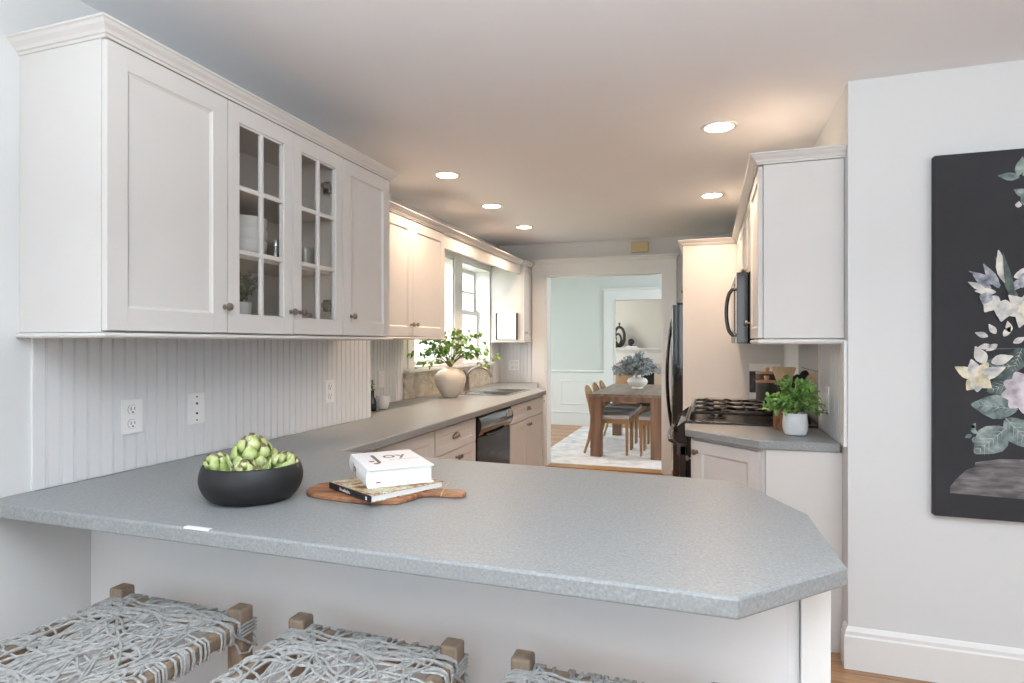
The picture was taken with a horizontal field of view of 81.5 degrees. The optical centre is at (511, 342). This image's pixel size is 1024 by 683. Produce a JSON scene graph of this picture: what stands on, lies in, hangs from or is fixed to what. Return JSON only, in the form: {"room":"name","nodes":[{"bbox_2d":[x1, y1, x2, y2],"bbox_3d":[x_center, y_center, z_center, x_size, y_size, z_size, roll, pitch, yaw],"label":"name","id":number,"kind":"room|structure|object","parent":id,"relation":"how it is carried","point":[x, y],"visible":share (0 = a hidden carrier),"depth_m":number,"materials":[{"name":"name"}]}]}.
{"room":"kitchen","nodes":[
{"label":"kitchen","id":0,"kind":"room"},
{"bbox_2d":[0,0,370,682],"bbox_3d":[-2.077,0.130,0.615,0.550,2.440,6.260,0,0,18],"label":"wall","id":1,"kind":"structure","parent":0,"point":[268,388],"depth_m":1.90,"materials":[{"name":"white paint"}]},
{"bbox_2d":[20,38,233,333],"bbox_3d":[-1.184,-0.432,1.870,0.372,0.804,0.430,0,0,18],"label":"upper cabinet","id":2,"kind":"object","parent":1,"relation":"attached to","point":[123,156],"visible":0.96,"depth_m":1.70,"materials":[{"name":"white paint"}]},
{"bbox_2d":[6,12,399,180],"bbox_3d":[-1.012,-0.854,2.383,0.379,0.044,1.585,0,0,18],"label":"trim","id":3,"kind":"structure","parent":2,"relation":"on","point":[102,25],"depth_m":1.79,"materials":[{"name":"white paint"}]},
{"bbox_2d":[121,398,141,434],"bbox_3d":[-1.308,0.253,2.046,0.008,0.118,0.078,0,0,18],"label":"wall outlet","id":4,"kind":"object","parent":1,"relation":"attached to","point":[131,410],"visible":1,"depth_m":2.04,"materials":[{"name":"white plastic"}]},
{"bbox_2d":[128,405,136,413],"bbox_3d":[-1.306,0.229,2.045,0.002,0.029,0.035,0,0,18],"label":"receptacle","id":5,"kind":"object","parent":4,"relation":"attached to","point":[132,409],"depth_m":2.04,"materials":[{"name":"grey plastic"}]},
{"bbox_2d":[128,419,136,427],"bbox_3d":[-1.306,0.278,2.045,0.002,0.029,0.035,0,0,18],"label":"receptacle","id":6,"kind":"object","parent":4,"relation":"attached to","point":[132,423],"depth_m":2.04,"materials":[{"name":"grey plastic"}]},
{"bbox_2d":[187,392,204,424],"bbox_3d":[-1.223,0.253,2.302,0.008,0.118,0.078,0,0,18],"label":"jack plate","id":7,"kind":"object","parent":1,"relation":"attached to","point":[195,401],"visible":1,"depth_m":2.30,"materials":[{"name":"white plastic"}]},
{"bbox_2d":[15,332,392,339],"bbox_3d":[-1.023,-0.021,2.387,0.355,0.016,1.537,0,0,18],"label":"trim","id":8,"kind":"structure","parent":1,"relation":"attached to","point":[91,334],"depth_m":1.83,"materials":[{"name":"white paint"}]},
{"bbox_2d":[223,100,342,335],"bbox_3d":[-1.011,-0.432,2.393,0.372,0.804,0.671,0,0,18],"label":"upper cabinet","id":9,"kind":"object","parent":1,"relation":"attached to","point":[275,174],"visible":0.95,"depth_m":2.39,"materials":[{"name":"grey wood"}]},
{"bbox_2d":[240,270,257,314],"bbox_3d":[-1.052,-0.176,2.326,0.148,0.251,0.171,0,0,-11],"label":"potted plant","id":10,"kind":"object","parent":9,"relation":"in","point":[246,283],"visible":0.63,"depth_m":2.32,"materials":[{"name":"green plant"}]},
{"bbox_2d":[240,238,266,253],"bbox_3d":[-1.053,-0.360,2.335,0.170,0.075,0.170,0,0,18],"label":"bowl","id":11,"kind":"object","parent":9,"relation":"on","point":[246,244],"visible":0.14,"depth_m":2.27,"materials":[{"name":"white ceramic"}]},
{"bbox_2d":[240,226,266,240],"bbox_3d":[-1.053,-0.406,2.335,0.170,0.075,0.170,0,0,18],"label":"bowl","id":12,"kind":"object","parent":11,"relation":"on","point":[245,232],"visible":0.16,"depth_m":2.27,"materials":[{"name":"white ceramic"}]},
{"bbox_2d":[240,214,266,229],"bbox_3d":[-1.053,-0.451,2.335,0.170,0.075,0.170,0,0,18],"label":"bowl","id":13,"kind":"object","parent":12,"relation":"on","point":[245,220],"visible":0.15,"depth_m":2.27,"materials":[{"name":"white ceramic"}]},
{"bbox_2d":[240,191,330,224],"bbox_3d":[-1.039,-0.556,2.403,0.290,0.018,0.633,0,0,18],"label":"shelf","id":14,"kind":"object","parent":9,"relation":"attached to","point":[248,202],"depth_m":2.47,"materials":[{"name":"grey wood"}]},
{"bbox_2d":[240,255,331,276],"bbox_3d":[-1.039,-0.313,2.403,0.290,0.018,0.633,0,0,18],"label":"shelf","id":15,"kind":"object","parent":9,"relation":"attached to","point":[271,268],"depth_m":2.46,"materials":[{"name":"grey wood"}]},
{"bbox_2d":[325,380,334,402],"bbox_3d":[-0.954,0.253,3.114,0.008,0.118,0.078,0,0,18],"label":"wall outlet","id":16,"kind":"object","parent":1,"relation":"attached to","point":[329,384],"visible":1,"depth_m":3.11,"materials":[{"name":"white plastic"}]},
{"bbox_2d":[339,158,389,336],"bbox_3d":[-0.840,-0.432,2.907,0.372,0.804,0.410,0,0,18],"label":"upper cabinet","id":17,"kind":"object","parent":1,"relation":"attached to","point":[366,195],"visible":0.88,"depth_m":2.85,"materials":[{"name":"white paint"}]},
{"bbox_2d":[415,274,471,359],"bbox_3d":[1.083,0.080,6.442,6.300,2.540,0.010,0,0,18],"label":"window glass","id":18,"kind":"structure","parent":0,"point":[466,278],"depth_m":6.97,"materials":[{"name":"glass"}]},
{"bbox_2d":[390,196,498,401],"bbox_3d":[-0.701,0.130,5.242,0.250,2.440,3.390,0,0,18],"label":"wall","id":19,"kind":"structure","parent":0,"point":[392,199],"depth_m":5.43,"materials":[{"name":"white paint"}]},
{"bbox_2d":[371,340,402,401],"bbox_3d":[-0.998,0.201,4.092,0.010,0.471,1.000,0,0,18],"label":"wall","id":20,"kind":"structure","parent":19,"relation":"attached to","point":[386,355],"depth_m":4.35,"materials":[{"name":"white paint"}]},
{"bbox_2d":[378,371,383,387],"bbox_3d":[-0.935,0.260,4.250,0.009,0.118,0.078,0,0,18],"label":"wall switch","id":21,"kind":"object","parent":20,"relation":"attached to","point":[380,373],"visible":1,"depth_m":4.24,"materials":[{"name":"white plastic"}]},
{"bbox_2d":[386,212,444,337],"bbox_3d":[-0.817,-0.429,4.037,0.384,0.779,1.010,0,0,18],"label":"upper cabinet","id":22,"kind":"object","parent":19,"relation":"attached to","point":[417,251],"visible":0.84,"depth_m":4.03,"materials":[{"name":"white paint"}]},
{"bbox_2d":[415,256,456,368],"bbox_3d":[-0.741,-0.285,5.134,0.240,0.990,0.780,0,0,18],"label":"window","id":23,"kind":"structure","parent":19,"relation":"attached to","point":[449,262],"depth_m":5.47,"materials":[{"name":"white glass"}]},
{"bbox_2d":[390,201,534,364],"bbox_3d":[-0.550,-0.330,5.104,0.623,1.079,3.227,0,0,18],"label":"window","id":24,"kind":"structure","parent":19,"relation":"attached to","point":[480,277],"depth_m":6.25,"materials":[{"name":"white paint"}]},
{"bbox_2d":[491,343,499,382],"bbox_3d":[-0.181,0.201,6.555,0.010,0.471,0.250,0,0,18],"label":"wall","id":25,"kind":"structure","parent":19,"relation":"attached to","point":[495,347],"depth_m":6.57,"materials":[{"name":"white paint"}]},
{"bbox_2d":[490,266,531,340],"bbox_3d":[0.005,-0.419,6.470,0.414,0.799,0.285,0,0,18],"label":"upper cabinet","id":26,"kind":"object","parent":19,"relation":"attached to","point":[510,293],"visible":0.94,"depth_m":6.35,"materials":[{"name":"white paint"}]},
{"bbox_2d":[496,313,517,339],"bbox_3d":[-0.055,-0.176,6.322,0.239,0.283,0.030,0,0,18],"label":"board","id":27,"kind":"object","parent":26,"relation":"attached to","point":[506,324],"visible":1,"depth_m":6.31,"materials":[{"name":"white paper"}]},
{"bbox_2d":[80,0,1023,245],"bbox_3d":[1.347,-1.140,1.265,6.640,0.100,9.650,0,0,18],"label":"ceiling","id":28,"kind":"structure","parent":0,"point":[583,120],"depth_m":2.45,"materials":[{"name":"white paint"}]},
{"bbox_2d":[433,171,460,178],"bbox_3d":[-0.421,-1.087,3.854,0.180,0.005,0.180,0,0,18],"label":"recessed light","id":29,"kind":"object","parent":28,"relation":"in","point":[441,174],"visible":1,"depth_m":3.85,"materials":[{"name":"white glass"}]},
{"bbox_2d":[480,203,502,208],"bbox_3d":[-0.162,-1.087,4.721,0.180,0.005,0.180,0,0,18],"label":"recessed light","id":30,"kind":"object","parent":28,"relation":"in","point":[487,205],"visible":1,"depth_m":4.70,"materials":[{"name":"white paint"}]},
{"bbox_2d":[699,192,724,198],"bbox_3d":[1.473,-1.087,4.379,0.180,0.005,0.180,0,0,18],"label":"recessed light","id":31,"kind":"object","parent":28,"relation":"in","point":[710,194],"visible":1,"depth_m":4.37,"materials":[{"name":"white paint"}]},
{"bbox_2d":[700,120,737,133],"bbox_3d":[1.043,-1.087,2.994,0.180,0.005,0.180,0,0,18],"label":"recessed light","id":32,"kind":"object","parent":28,"relation":"in","point":[720,126],"visible":1,"depth_m":2.98,"materials":[{"name":"white paint"}]},
{"bbox_2d":[551,274,660,369],"bbox_3d":[2.096,0.080,9.498,6.300,2.540,0.150,0,0,18],"label":"wall","id":33,"kind":"structure","parent":0,"point":[577,303],"depth_m":9.74,"materials":[{"name":"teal paint"}]},
{"bbox_2d":[551,370,603,425],"bbox_3d":[2.067,0.897,9.410,6.000,0.905,0.035,0,0,18],"label":"trim","id":34,"kind":"structure","parent":33,"relation":"attached to","point":[569,405],"depth_m":9.77,"materials":[{"name":"white paint"}]},
{"bbox_2d":[602,287,660,426],"bbox_3d":[2.199,0.235,9.443,1.500,2.230,0.210,0,0,18],"label":"door","id":35,"kind":"structure","parent":33,"relation":"in","point":[611,295],"depth_m":9.56,"materials":[{"name":"white paint"}]},
{"bbox_2d":[499,233,735,382],"bbox_3d":[1.203,0.130,6.312,2.790,2.440,0.160,0,0,18],"label":"wall","id":36,"kind":"structure","parent":0,"point":[660,245],"depth_m":6.44,"materials":[{"name":"white paint"}]},
{"bbox_2d":[444,234,519,274],"bbox_3d":[-0.223,-0.772,5.384,0.018,0.105,1.916,0,0,18],"label":"trim","id":37,"kind":"structure","parent":36,"relation":"attached to","point":[452,244],"depth_m":5.17,"materials":[{"name":"white paint"}]},
{"bbox_2d":[509,360,518,369],"bbox_3d":[0.023,0.245,6.615,0.125,0.118,0.008,0,0,18],"label":"wall outlet","id":38,"kind":"object","parent":36,"relation":"attached to","point":[513,364],"visible":1,"depth_m":6.61,"materials":[{"name":"white plastic"}]},
{"bbox_2d":[528,253,679,474],"bbox_3d":[0.971,0.218,6.373,1.600,2.263,0.210,0,0,18],"label":"door frame","id":39,"kind":"structure","parent":36,"relation":"in","point":[543,270],"depth_m":6.38,"materials":[{"name":"white paint"}]},
{"bbox_2d":[546,463,662,473],"bbox_3d":[0.983,1.346,6.380,1.260,0.008,0.170,0,0,18],"label":"trim","id":40,"kind":"structure","parent":36,"relation":"attached to","point":[650,471],"depth_m":6.35,"materials":[{"name":"brown wood"}]},
{"bbox_2d":[631,241,648,252],"bbox_3d":[1.327,-0.998,6.171,0.175,0.105,0.050,0,0,18],"label":"door chime","id":41,"kind":"object","parent":36,"relation":"attached to","point":[643,246],"visible":1,"depth_m":6.15,"materials":[{"name":"beige plastic"}]},
{"bbox_2d":[616,300,660,347],"bbox_3d":[3.001,0.080,12.780,6.650,2.540,0.150,0,0,18],"label":"wall","id":42,"kind":"structure","parent":0,"point":[640,320],"depth_m":12.78,"materials":[{"name":"white paint"}]},
{"bbox_2d":[544,406,934,682],"bbox_3d":[1.431,1.400,4.793,8.700,0.100,16.400,0,0,18],"label":"floor","id":43,"kind":"structure","parent":0,"point":[839,674],"depth_m":2.43,"materials":[{"name":"brown wood"}]},
{"bbox_2d":[0,583,257,682],"bbox_3d":[-0.974,1.018,1.398,0.477,0.665,0.514,0,0,18],"label":"counter stool","id":44,"kind":"object","parent":43,"relation":"on","point":[234,627],"visible":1,"depth_m":1.42,"materials":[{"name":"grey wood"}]},
{"bbox_2d":[208,612,468,682],"bbox_3d":[-0.404,1.018,1.214,0.477,0.665,0.514,0,0,18],"label":"counter stool","id":45,"kind":"object","parent":43,"relation":"on","point":[297,646],"visible":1,"depth_m":1.33,"materials":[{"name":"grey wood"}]},
{"bbox_2d":[366,431,433,457],"bbox_3d":[-0.792,0.913,2.913,0.414,0.873,1.030,0,0,18],"label":"base cabinet","id":46,"kind":"object","parent":43,"relation":"on","point":[422,445],"visible":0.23,"depth_m":3.15,"materials":[{"name":"white paint"}]},
{"bbox_2d":[434,418,475,460],"bbox_3d":[-0.679,0.913,3.752,0.788,0.873,0.610,0,0,18],"label":"base cabinet","id":47,"kind":"object","parent":43,"relation":"on","point":[456,441],"visible":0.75,"depth_m":3.62,"materials":[{"name":"white paint"}]},
{"bbox_2d":[91,530,830,682],"bbox_3d":[-0.256,0.913,1.862,2.141,0.873,0.597,0,0,18],"label":"base cabinet","id":48,"kind":"object","parent":43,"relation":"on","point":[791,642],"visible":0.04,"depth_m":1.50,"materials":[{"name":"white paint"}]},
{"bbox_2d":[0,382,846,619],"bbox_3d":[0.223,0.455,3.805,2.485,0.041,5.192,0,0,18],"label":"countertop","id":49,"kind":"structure","parent":48,"relation":"on","point":[707,547],"depth_m":1.44,"materials":[{"name":"grey stone"}]},
{"bbox_2d":[198,457,302,506],"bbox_3d":[-0.730,0.385,1.666,0.274,0.100,0.252,0,0,-2],"label":"decorative bowl","id":50,"kind":"object","parent":49,"relation":"on","point":[266,486],"visible":0.84,"depth_m":1.56,"materials":[{"name":"black ceramic"}]},
{"bbox_2d":[203,452,232,470],"bbox_3d":[-0.818,0.349,1.657,0.088,0.091,0.090,0,0,39],"label":"artichoke","id":51,"kind":"object","parent":50,"relation":"in","point":[218,463],"visible":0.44,"depth_m":1.63,"materials":[{"name":"green"}]},
{"bbox_2d":[227,458,262,470],"bbox_3d":[-0.718,0.348,1.601,0.082,0.081,0.084,0,0,45],"label":"artichoke","id":52,"kind":"object","parent":50,"relation":"in","point":[245,465],"visible":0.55,"depth_m":1.58,"materials":[{"name":"green"}]},
{"bbox_2d":[226,433,276,469],"bbox_3d":[-0.731,0.315,1.666,0.129,0.127,0.128,0,0,18],"label":"artichoke","id":53,"kind":"object","parent":50,"relation":"in","point":[255,447],"visible":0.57,"depth_m":1.63,"materials":[{"name":"green"}]},
{"bbox_2d":[267,450,298,468],"bbox_3d":[-0.641,0.346,1.665,0.090,0.089,0.091,0,0,-1],"label":"artichoke","id":54,"kind":"object","parent":50,"relation":"in","point":[281,459],"visible":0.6,"depth_m":1.65,"materials":[{"name":"green"}]},
{"bbox_2d":[371,380,376,410],"bbox_3d":[-0.893,0.336,3.804,0.055,0.199,0.050,0,0,18],"label":"bud vase","id":55,"kind":"object","parent":49,"relation":"on","point":[373,400],"visible":0.87,"depth_m":3.79,"materials":[{"name":"black glass"}]},
{"bbox_2d":[375,395,389,408],"bbox_3d":[-0.862,0.392,3.939,0.100,0.088,0.098,0,0,18],"label":"mug","id":56,"kind":"object","parent":49,"relation":"on","point":[382,400],"visible":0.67,"depth_m":3.90,"materials":[{"name":"white ceramic"}]},
{"bbox_2d":[306,481,465,504],"bbox_3d":[-0.363,0.421,1.706,0.466,0.039,0.223,0,0,6],"label":"cutting board","id":57,"kind":"object","parent":49,"relation":"on","point":[321,490],"visible":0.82,"depth_m":1.67,"materials":[{"name":"brown wood"}]},
{"bbox_2d":[329,477,442,502],"bbox_3d":[-0.365,0.411,1.726,0.243,0.018,0.223,0,0,-45],"label":"paperback book","id":58,"kind":"object","parent":57,"relation":"on","point":[354,487],"visible":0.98,"depth_m":1.65,"materials":[{"name":"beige paper"}]},
{"bbox_2d":[349,450,433,488],"bbox_3d":[-0.370,0.376,1.794,0.196,0.053,0.262,0,0,-25],"label":"hardcover book","id":59,"kind":"object","parent":58,"relation":"on","point":[399,467],"visible":1,"depth_m":1.71,"materials":[{"name":"white paper"}]},
{"bbox_2d":[407,328,500,397],"bbox_3d":[-0.478,0.155,4.768,0.779,0.561,0.287,0,0,-22],"label":"vase","id":60,"kind":"object","parent":49,"relation":"on","point":[450,381],"visible":0.94,"depth_m":4.72,"materials":[{"name":"beige ceramic"}]},
{"bbox_2d":[463,366,492,390],"bbox_3d":[-0.324,0.320,5.312,0.271,0.221,0.166,0,0,18],"label":"faucet","id":61,"kind":"object","parent":49,"relation":"on","point":[476,367],"visible":0.92,"depth_m":5.37,"materials":[{"name":"silver metal"}]},
{"bbox_2d":[459,388,530,395],"bbox_3d":[-0.147,0.529,5.274,0.460,0.198,0.680,0,0,18],"label":"sink","id":62,"kind":"object","parent":49,"relation":"in","point":[485,391],"visible":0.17,"depth_m":5.27,"materials":[{"name":"silver metal"}]},
{"bbox_2d":[474,406,512,463],"bbox_3d":[-0.460,0.874,4.374,0.772,0.792,0.702,0,0,18],"label":"dishwasher","id":63,"kind":"object","parent":43,"relation":"on","point":[492,441],"visible":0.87,"depth_m":4.23,"materials":[{"name":"black metal"}]},
{"bbox_2d":[509,396,541,465],"bbox_3d":[-0.210,0.913,5.167,0.788,0.873,0.953,0,0,18],"label":"base cabinet","id":64,"kind":"object","parent":43,"relation":"on","point":[526,424],"visible":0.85,"depth_m":5.04,"materials":[{"name":"white paint"}]},
{"bbox_2d":[541,396,544,466],"bbox_3d":[0.079,0.913,6.077,0.763,0.873,0.945,0,0,18],"label":"base cabinet","id":65,"kind":"object","parent":43,"relation":"on","point":[543,400],"visible":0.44,"depth_m":5.52,"materials":[{"name":"white paint"}]},
{"bbox_2d":[551,426,660,469],"bbox_3d":[2.064,1.345,7.702,2.930,0.010,2.980,0,0,18],"label":"area rug","id":66,"kind":"object","parent":43,"relation":"on","point":[569,450],"visible":0.24,"depth_m":7.20,"materials":[{"name":"white fabric"}]},
{"bbox_2d":[583,385,632,455],"bbox_3d":[1.185,0.930,7.319,0.567,0.819,0.430,0,0,18],"label":"dining chair","id":67,"kind":"object","parent":66,"relation":"on","point":[616,417],"visible":0.52,"depth_m":7.15,"materials":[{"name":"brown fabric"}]},
{"bbox_2d":[592,382,637,448],"bbox_3d":[1.343,0.930,7.793,0.567,0.819,0.430,0,0,18],"label":"dining chair","id":68,"kind":"object","parent":66,"relation":"on","point":[595,387],"visible":0.48,"depth_m":7.81,"materials":[{"name":"brown wood"}]},
{"bbox_2d":[599,380,641,441],"bbox_3d":[1.500,0.930,8.268,0.567,0.819,0.430,0,0,18],"label":"dining chair","id":69,"kind":"object","parent":66,"relation":"on","point":[601,383],"visible":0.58,"depth_m":8.20,"materials":[{"name":"brown wood"}]},
{"bbox_2d":[590,384,660,459],"bbox_3d":[1.604,0.970,7.760,0.828,0.739,1.820,0,0,18],"label":"dining table","id":70,"kind":"object","parent":66,"relation":"on","point":[614,393],"visible":0.63,"depth_m":7.00,"materials":[{"name":"brown wood"}]},
{"bbox_2d":[611,350,660,388],"bbox_3d":[1.647,0.347,7.856,0.591,0.504,0.612,0,0,-31],"label":"flower vase","id":71,"kind":"object","parent":70,"relation":"on","point":[639,366],"visible":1,"depth_m":7.78,"materials":[{"name":"white ceramic"}]},
{"bbox_2d":[638,412,649,456],"bbox_3d":[1.824,0.930,7.107,0.567,0.819,0.430,0,0,18],"label":"dining chair","id":72,"kind":"object","parent":66,"relation":"on","point":[644,418],"visible":0.26,"depth_m":6.99,"materials":[{"name":"brown wood"}]},
{"bbox_2d":[644,408,649,448],"bbox_3d":[1.981,0.930,7.582,0.567,0.819,0.430,0,0,18],"label":"dining chair","id":73,"kind":"object","parent":66,"relation":"on","point":[647,409],"visible":0.09,"depth_m":7.83,"materials":[{"name":"brown wood"}]},
{"bbox_2d":[502,649,715,682],"bbox_3d":[0.150,1.018,1.031,0.477,0.665,0.514,0,0,18],"label":"counter stool","id":74,"kind":"object","parent":43,"relation":"on","point":[524,669],"visible":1,"depth_m":1.27,"materials":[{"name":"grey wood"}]},
{"bbox_2d":[616,367,638,403],"bbox_3d":[2.181,0.902,11.659,0.600,0.896,0.694,0,0,18],"label":"armchair","id":75,"kind":"object","parent":43,"relation":"on","point":[623,379],"visible":0.06,"depth_m":11.36,"materials":[{"name":"brown wood"}]},
{"bbox_2d":[616,348,660,405],"bbox_3d":[2.671,0.728,12.660,1.900,1.245,0.275,0,0,18],"label":"fireplace","id":76,"kind":"object","parent":43,"relation":"on","point":[653,353],"visible":0.11,"depth_m":12.56,"materials":[{"name":"white paint"}]},
{"bbox_2d":[616,323,625,347],"bbox_3d":[2.311,-0.169,12.782,0.267,0.534,0.081,0,0,18],"label":"ring sculpture","id":77,"kind":"object","parent":76,"relation":"on","point":[622,341],"visible":0.77,"depth_m":12.75,"materials":[{"name":"grey metal"}]},
{"bbox_2d":[616,348,660,349],"bbox_3d":[2.671,0.128,12.660,1.900,0.045,0.275,0,0,18],"label":"mantel shelf","id":78,"kind":"object","parent":76,"relation":"attached to","point":[616,348],"depth_m":12.52,"materials":[{"name":"white paint"}]},
{"bbox_2d":[665,303,682,476],"bbox_3d":[1.817,0.499,5.218,0.897,1.662,0.910,0,0,18],"label":"refrigerator","id":79,"kind":"object","parent":43,"relation":"on","point":[676,323],"visible":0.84,"depth_m":4.90,"materials":[{"name":"black metal"}]},
{"bbox_2d":[681,243,783,409],"bbox_3d":[1.888,0.280,5.194,0.784,2.140,0.975,0,0,18],"label":"panel","id":80,"kind":"object","parent":43,"relation":"on","point":[713,366],"visible":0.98,"depth_m":4.78,"materials":[{"name":"white paint"}]},
{"bbox_2d":[678,144,846,255],"bbox_3d":[1.533,-0.815,4.133,0.791,0.045,3.179,0,0,18],"label":"trim","id":81,"kind":"structure","parent":80,"relation":"attached to","point":[758,159],"depth_m":2.62,"materials":[{"name":"white paint"}]},
{"bbox_2d":[668,398,817,477],"bbox_3d":[1.326,0.846,3.532,0.766,0.968,0.792,0,0,18],"label":"gas range","id":82,"kind":"object","parent":43,"relation":"on","point":[724,414],"visible":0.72,"depth_m":3.28,"materials":[{"name":"black metal"}]},
{"bbox_2d":[668,422,686,476],"bbox_3d":[1.020,0.814,3.634,0.120,0.572,0.784,0,0,18],"label":"oven","id":83,"kind":"object","parent":82,"relation":"in","point":[682,445],"depth_m":3.25,"materials":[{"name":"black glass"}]},
{"bbox_2d":[685,406,817,428],"bbox_3d":[1.379,0.435,3.515,0.655,0.020,0.792,0,0,18],"label":"cooktop","id":84,"kind":"object","parent":82,"relation":"in","point":[743,420],"depth_m":3.30,"materials":[{"name":"black metal"}]},
{"bbox_2d":[685,437,841,652],"bbox_3d":[1.191,0.913,2.906,0.668,0.873,0.465,0,0,18],"label":"base cabinet","id":85,"kind":"object","parent":43,"relation":"on","point":[808,482],"visible":0.39,"depth_m":2.64,"materials":[{"name":"white paint"}]},
{"bbox_2d":[685,423,839,452],"bbox_3d":[1.180,0.456,2.899,0.664,0.040,0.490,0,0,18],"label":"countertop","id":86,"kind":"structure","parent":85,"relation":"on","point":[758,437],"depth_m":2.77,"materials":[{"name":"grey stone"}]},
{"bbox_2d":[773,408,799,429],"bbox_3d":[1.385,0.360,3.002,0.124,0.150,0.124,0,0,18],"label":"utensil holder","id":87,"kind":"object","parent":86,"relation":"on","point":[777,421],"visible":0.2,"depth_m":2.97,"materials":[{"name":"brown wood"}]},
{"bbox_2d":[772,367,795,391],"bbox_3d":[1.384,0.272,3.015,0.123,0.303,0.023,0,0,0],"label":"wooden spatula","id":88,"kind":"object","parent":87,"relation":"in","point":[779,372],"visible":0.59,"depth_m":3.02,"materials":[{"name":"brown wood"}]},
{"bbox_2d":[762,374,827,435],"bbox_3d":[1.343,0.292,2.822,0.269,0.288,0.317,0,0,33],"label":"potted plant","id":89,"kind":"object","parent":86,"relation":"on","point":[794,422],"visible":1,"depth_m":2.78,"materials":[{"name":"green plant"}]},
{"bbox_3d":[1.646,0.914,4.304,0.661,0.873,0.859,0,0,18],"label":"base cabinet","id":90,"kind":"object","parent":43,"relation":"on","visible":0},
{"bbox_2d":[691,397,756,407],"bbox_3d":[1.647,0.456,4.304,0.662,0.040,0.863,0,0,18],"label":"countertop","id":91,"kind":"structure","parent":90,"relation":"on","point":[694,398],"depth_m":4.58,"materials":[{"name":"grey laminate"}]},
{"bbox_2d":[749,364,780,398],"bbox_3d":[1.967,0.299,4.621,0.225,0.275,0.041,0,0,18],"label":"cookbook stand","id":92,"kind":"object","parent":91,"relation":"on","point":[753,368],"visible":0.46,"depth_m":4.64,"materials":[{"name":"white paper"}]},
{"bbox_2d":[749,371,780,392],"bbox_3d":[1.965,0.303,4.614,0.225,0.164,0.019,0,0,18],"label":"photo","id":93,"kind":"object","parent":92,"relation":"attached to","point":[752,375],"depth_m":4.64},
{"bbox_2d":[756,376,776,403],"bbox_3d":[1.747,0.330,4.077,0.140,0.211,0.139,0,0,18],"label":"canister","id":94,"kind":"object","parent":91,"relation":"on","point":[762,386],"visible":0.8,"depth_m":4.03,"materials":[{"name":"brown metal"}]},
{"bbox_2d":[755,367,777,391],"bbox_3d":[1.829,0.305,4.261,0.154,0.261,0.154,0,0,18],"label":"canister","id":95,"kind":"object","parent":91,"relation":"on","point":[760,375],"visible":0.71,"depth_m":4.21,"materials":[{"name":"brown wood"}]},
{"bbox_2d":[756,374,777,391],"bbox_3d":[1.829,0.328,4.261,0.150,0.216,0.149,0,0,18],"label":"jar","id":96,"kind":"object","parent":95,"relation":"on","point":[758,376],"depth_m":4.20,"materials":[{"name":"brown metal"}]},
{"bbox_2d":[784,76,888,630],"bbox_3d":[2.043,0.130,4.190,0.160,2.440,3.660,0,0,18],"label":"wall","id":97,"kind":"structure","parent":0,"point":[859,119],"depth_m":2.46,"materials":[{"name":"white paint"}]},
{"bbox_2d":[737,223,742,271],"bbox_3d":[1.790,-0.407,4.243,0.372,0.765,0.879,0,0,18],"label":"upper cabinet","id":98,"kind":"object","parent":97,"relation":"attached to","point":[740,238],"visible":0.18,"depth_m":4.24,"materials":[{"name":"white paint"}]},
{"bbox_2d":[740,198,749,271],"bbox_3d":[1.531,-0.588,3.462,0.372,0.405,0.760,0,0,18],"label":"upper cabinet","id":99,"kind":"object","parent":97,"relation":"attached to","point":[746,221],"visible":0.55,"depth_m":3.47,"materials":[{"name":"white paint"}]},
{"bbox_2d":[724,272,752,343],"bbox_3d":[1.478,-0.188,3.480,0.446,0.384,0.753,0,0,18],"label":"microwave","id":100,"kind":"object","parent":99,"relation":"attached to","point":[739,292],"visible":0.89,"depth_m":3.17,"materials":[{"name":"black metal"}]},
{"bbox_2d":[745,166,838,338],"bbox_3d":[1.328,-0.405,2.849,0.372,0.770,0.525,0,0,18],"label":"upper cabinet","id":101,"kind":"object","parent":97,"relation":"attached to","point":[756,196],"visible":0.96,"depth_m":2.75,"materials":[{"name":"white paint"}]},
{"bbox_2d":[750,339,844,343],"bbox_3d":[1.339,-0.007,2.836,0.344,0.024,0.541,0,0,18],"label":"trim","id":102,"kind":"structure","parent":101,"relation":"attached to","point":[754,341],"depth_m":2.59,"materials":[{"name":"white paint"}]},
{"bbox_2d":[763,158,843,337],"bbox_3d":[1.268,-0.405,2.588,0.319,0.770,0.008,0,0,18],"label":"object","id":103,"kind":"structure","parent":101,"relation":"attached to","point":[803,202],"depth_m":2.58,"materials":[{"name":"white paint"}]},
{"bbox_2d":[798,344,817,425],"bbox_3d":[1.710,0.213,3.426,0.010,0.446,0.740,0,0,18],"label":"wall tile","id":104,"kind":"structure","parent":97,"relation":"attached to","point":[807,353],"depth_m":3.33,"materials":[{"name":"beige tile"}]},
{"bbox_2d":[825,386,828,412],"bbox_3d":[1.506,0.270,2.840,0.009,0.125,0.078,0,0,18],"label":"wall switch","id":105,"kind":"object","parent":97,"relation":"attached to","point":[826,387],"visible":1,"depth_m":2.82,"materials":[{"name":"white plastic"}]},
{"bbox_2d":[818,341,846,446],"bbox_3d":[1.494,0.213,2.781,0.014,0.446,0.620,0,0,18],"label":"trim","id":106,"kind":"structure","parent":97,"relation":"attached to","point":[844,343],"depth_m":2.49,"materials":[{"name":"white paint"}]},
{"bbox_2d":[889,60,1023,648],"bbox_3d":[3.227,0.130,1.948,3.500,2.440,0.150,0,0,18],"label":"wall","id":107,"kind":"structure","parent":0,"point":[954,578],"depth_m":2.39,"materials":[{"name":"white paint"}]},
{"bbox_2d":[841,620,1023,682],"bbox_3d":[3.058,1.264,1.942,3.518,0.172,0.068,0,0,18],"label":"baseboard","id":108,"kind":"structure","parent":107,"relation":"attached to","point":[911,656],"depth_m":2.37,"materials":[{"name":"white paint"}]},
{"bbox_2d":[931,148,1023,521],"bbox_3d":[2.187,-0.029,2.187,1.085,1.422,0.048,0,0,18],"label":"canvas painting","id":109,"kind":"object","parent":107,"relation":"attached to","point":[977,198],"visible":1,"depth_m":2.30,"materials":[{"name":"black fabric"}]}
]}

